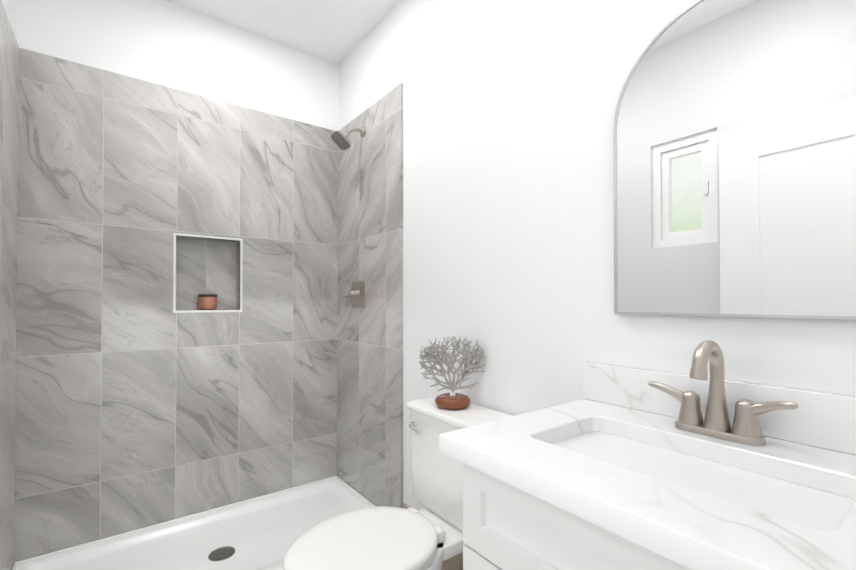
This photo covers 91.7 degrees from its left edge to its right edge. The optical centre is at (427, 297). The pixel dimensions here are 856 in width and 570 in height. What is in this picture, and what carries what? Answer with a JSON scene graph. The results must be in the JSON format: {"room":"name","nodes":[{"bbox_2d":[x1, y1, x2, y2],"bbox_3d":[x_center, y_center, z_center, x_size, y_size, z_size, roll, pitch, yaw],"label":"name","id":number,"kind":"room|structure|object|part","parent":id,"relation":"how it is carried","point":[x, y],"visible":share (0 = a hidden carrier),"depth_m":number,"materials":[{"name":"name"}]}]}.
{"room":"bathroom","nodes":[
{"label":"bathroom","id":0,"kind":"room"},
{"bbox_2d":[1,0,15,37],"bbox_3d":[-1.514,-0.137,1.309,0.150,2.750,1.510,0,-1,-37],"label":"wall","id":1,"kind":"structure","parent":0,"point":[9,6],"depth_m":1.70,"materials":[{"name":"white paint"}]},
{"bbox_2d":[0,0,18,569],"bbox_3d":[-1.531,0.026,1.464,0.012,2.194,0.740,0,-1,-37],"label":"wall tile","id":2,"kind":"structure","parent":1,"relation":"attached to","point":[9,84],"depth_m":1.62,"materials":[{"name":"grey tile"}]},
{"bbox_2d":[16,0,338,130],"bbox_3d":[-1.196,-1.283,2.261,1.487,0.439,0.088,0,-1,-37],"label":"wall","id":3,"kind":"structure","parent":0,"point":[166,43],"depth_m":2.16,"materials":[{"name":"white paint"}]},
{"bbox_2d":[165,0,398,64],"bbox_3d":[-0.407,-1.573,1.210,1.787,0.120,3.020,0,-1,-37],"label":"ceiling","id":4,"kind":"structure","parent":0,"point":[336,31],"depth_m":2.24,"materials":[{"name":"white paint"}]},
{"bbox_2d":[339,0,855,509],"bbox_3d":[0.248,-0.134,1.686,0.150,2.750,3.020,0,-1,-37],"label":"wall","id":5,"kind":"structure","parent":0,"point":[509,108],"depth_m":1.44,"materials":[{"name":"white paint"}]},
{"bbox_2d":[337,83,402,507],"bbox_3d":[-0.350,0.035,2.348,0.012,2.194,0.740,0,-1,-37],"label":"wall tile","id":6,"kind":"structure","parent":5,"relation":"attached to","point":[370,346],"depth_m":2.27,"materials":[{"name":"grey tile"}]},
{"bbox_2d":[331,126,365,149],"bbox_3d":[-0.443,-0.902,2.317,0.184,0.151,0.112,0,-1,-37],"label":"shower head","id":7,"kind":"object","parent":6,"relation":"attached to","point":[340,139],"visible":1,"depth_m":2.29},
{"bbox_2d":[340,281,365,306],"bbox_3d":[-0.449,-0.018,2.367,0.123,0.152,0.175,0,-1,-37],"label":"shower valve","id":8,"kind":"object","parent":6,"relation":"attached to","point":[357,294],"visible":1,"depth_m":2.37,"materials":[{"name":"silver metal"}]},
{"bbox_2d":[401,502,462,569],"bbox_3d":[0.436,1.117,1.289,0.010,0.240,1.879,0,-1,-37],"label":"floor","id":9,"kind":"structure","parent":5,"relation":"attached to","point":[455,562],"depth_m":1.72,"materials":[{"name":"painted wood"}]},
{"bbox_2d":[583,362,855,454],"bbox_3d":[0.706,0.244,0.927,0.020,0.108,0.787,0,-1,-37],"label":"backsplash","id":10,"kind":"structure","parent":5,"relation":"attached to","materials":[{"name":"stone"}]},
{"bbox_2d":[613,0,855,319],"bbox_3d":[0.680,-0.337,0.967,0.020,0.762,0.507,0,-1,-37],"label":"mirror","id":11,"kind":"object","parent":5,"relation":"attached to","point":[734,141],"visible":1,"depth_m":0.93,"materials":[{"name":"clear mirror"}]},
{"bbox_3d":[-0.407,1.286,1.181,1.787,0.100,3.020,0,-1,-37],"label":"floor","id":12,"kind":"structure","parent":0,"visible":0},
{"bbox_2d":[12,476,375,569],"bbox_3d":[-0.957,1.181,1.916,1.483,0.125,0.786,0,-1,-37],"label":"shower pan","id":13,"kind":"object","parent":12,"relation":"on","point":[264,532],"visible":0.81,"depth_m":2.00,"materials":[{"name":"white plastic"}]},
{"bbox_2d":[283,396,513,569],"bbox_3d":[-0.097,0.825,1.368,0.742,0.827,0.452,0,-1,-37],"label":"toilet","id":14,"kind":"object","parent":12,"relation":"on","point":[429,536],"visible":0.81,"depth_m":1.38,"materials":[{"name":"white ceramic"}]},
{"bbox_3d":[-0.196,0.773,1.294,0.495,0.051,0.400,0,-1,-37],"label":"seat","id":15,"kind":"part","parent":14,"relation":"part of","materials":[{"name":"white plastic"}]},
{"bbox_3d":[-0.047,0.495,1.577,0.031,0.030,0.090,0,-1,-37],"label":"lever","id":16,"kind":"part","parent":14,"relation":"part of","materials":[{"name":"silver metal"}]},
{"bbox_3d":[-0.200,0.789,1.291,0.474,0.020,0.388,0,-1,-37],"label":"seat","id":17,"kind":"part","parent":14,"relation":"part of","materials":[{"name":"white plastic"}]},
{"bbox_3d":[0.119,0.620,1.532,0.184,0.361,0.432,0,-1,-37],"label":"tank","id":18,"kind":"part","parent":14,"relation":"part of","materials":[{"name":"white ceramic"}]},
{"bbox_2d":[419,336,485,409],"bbox_3d":[0.095,0.279,1.569,0.214,0.267,0.162,0,-1,-37],"label":"coral","id":19,"kind":"object","parent":14,"relation":"on","point":[452,400],"visible":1,"depth_m":1.57,"materials":[{"name":"grey wood"}]},
{"bbox_3d":[0.119,0.426,1.533,0.204,0.026,0.452,0,-1,-37],"label":"lid","id":20,"kind":"part","parent":14,"relation":"part of","materials":[{"name":"white ceramic"}]},
{"bbox_2d":[439,340,855,569],"bbox_3d":[0.486,0.660,0.759,0.568,1.143,0.787,0,-1,-37],"label":"bathroom vanity","id":21,"kind":"object","parent":12,"relation":"on","point":[630,468],"visible":1,"depth_m":0.78,"materials":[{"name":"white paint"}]},
{"bbox_2d":[648,340,797,445],"bbox_3d":[0.594,0.194,0.877,0.142,0.207,0.275,0,-1,-37],"label":"faucet","id":22,"kind":"object","parent":21,"relation":"on","point":[690,427],"depth_m":0.88,"materials":[{"name":"silver metal"}]},
{"bbox_3d":[-1.327,-0.127,2.299,1.637,2.750,0.149,0,-1,-37],"label":"wall","id":23,"kind":"structure","parent":0,"visible":0},
{"bbox_2d":[14,48,176,562],"bbox_3d":[-1.546,0.032,1.978,0.580,2.194,0.100,0,-1,-37],"label":"wall tile","id":24,"kind":"structure","parent":23,"relation":"attached to","point":[95,365],"depth_m":1.91,"materials":[{"name":"grey tile"}]},
{"bbox_2d":[173,235,175,310],"bbox_3d":[-1.293,-0.124,2.117,0.011,0.384,0.022,0,-1,-37],"label":"trim","id":25,"kind":"structure","parent":23,"relation":"attached to","point":[174,276],"depth_m":2.11,"materials":[{"name":"white metal"}]},
{"bbox_2d":[176,238,236,309],"bbox_3d":[-1.218,-0.122,2.281,0.306,0.384,0.010,0,-1,-37],"label":"tile niche","id":26,"kind":"object","parent":23,"relation":"attached to","point":[206,266],"visible":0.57,"depth_m":2.27,"materials":[{"name":"grey tile"}]},
{"bbox_2d":[174,310,239,518],"bbox_3d":[-1.191,0.600,2.237,0.306,1.062,0.100,0,-1,-37],"label":"wall tile","id":27,"kind":"structure","parent":23,"relation":"attached to","point":[207,389],"depth_m":2.19,"materials":[{"name":"grey tile"}]},
{"bbox_2d":[198,294,216,309],"bbox_3d":[-1.188,0.026,2.239,0.092,0.085,0.092,0,-1,-37],"label":"pot","id":28,"kind":"object","parent":27,"relation":"on","point":[207,301],"visible":0.94,"depth_m":2.20,"materials":[{"name":"orange metal"}]},
{"bbox_2d":[173,310,241,312],"bbox_3d":[-1.167,0.074,2.210,0.328,0.011,0.022,0,-1,-37],"label":"trim","id":29,"kind":"structure","parent":23,"relation":"attached to","point":[191,311],"depth_m":2.19,"materials":[{"name":"white metal"}]},
{"bbox_2d":[174,233,242,240],"bbox_3d":[-1.167,-0.321,2.214,0.328,0.011,0.022,0,-1,-37],"label":"trim","id":30,"kind":"structure","parent":23,"relation":"attached to","point":[204,236],"depth_m":2.20,"materials":[{"name":"white metal"}]},
{"bbox_2d":[176,89,240,241],"bbox_3d":[-1.191,-0.689,2.251,0.306,0.748,0.100,0,-1,-37],"label":"wall tile","id":31,"kind":"structure","parent":23,"relation":"attached to","point":[208,186],"depth_m":2.21,"materials":[{"name":"grey tile"}]},
{"bbox_2d":[239,241,242,309],"bbox_3d":[-1.040,-0.122,2.307,0.011,0.384,0.022,0,-1,-37],"label":"trim","id":32,"kind":"structure","parent":23,"relation":"attached to","point":[241,263],"depth_m":2.30,"materials":[{"name":"white metal"}]},
{"bbox_2d":[236,106,337,501],"bbox_3d":[-0.838,0.037,2.508,0.577,2.194,0.100,0,-1,-37],"label":"wall tile","id":33,"kind":"structure","parent":23,"relation":"attached to","point":[288,315],"depth_m":2.45,"materials":[{"name":"grey tile"}]}
]}

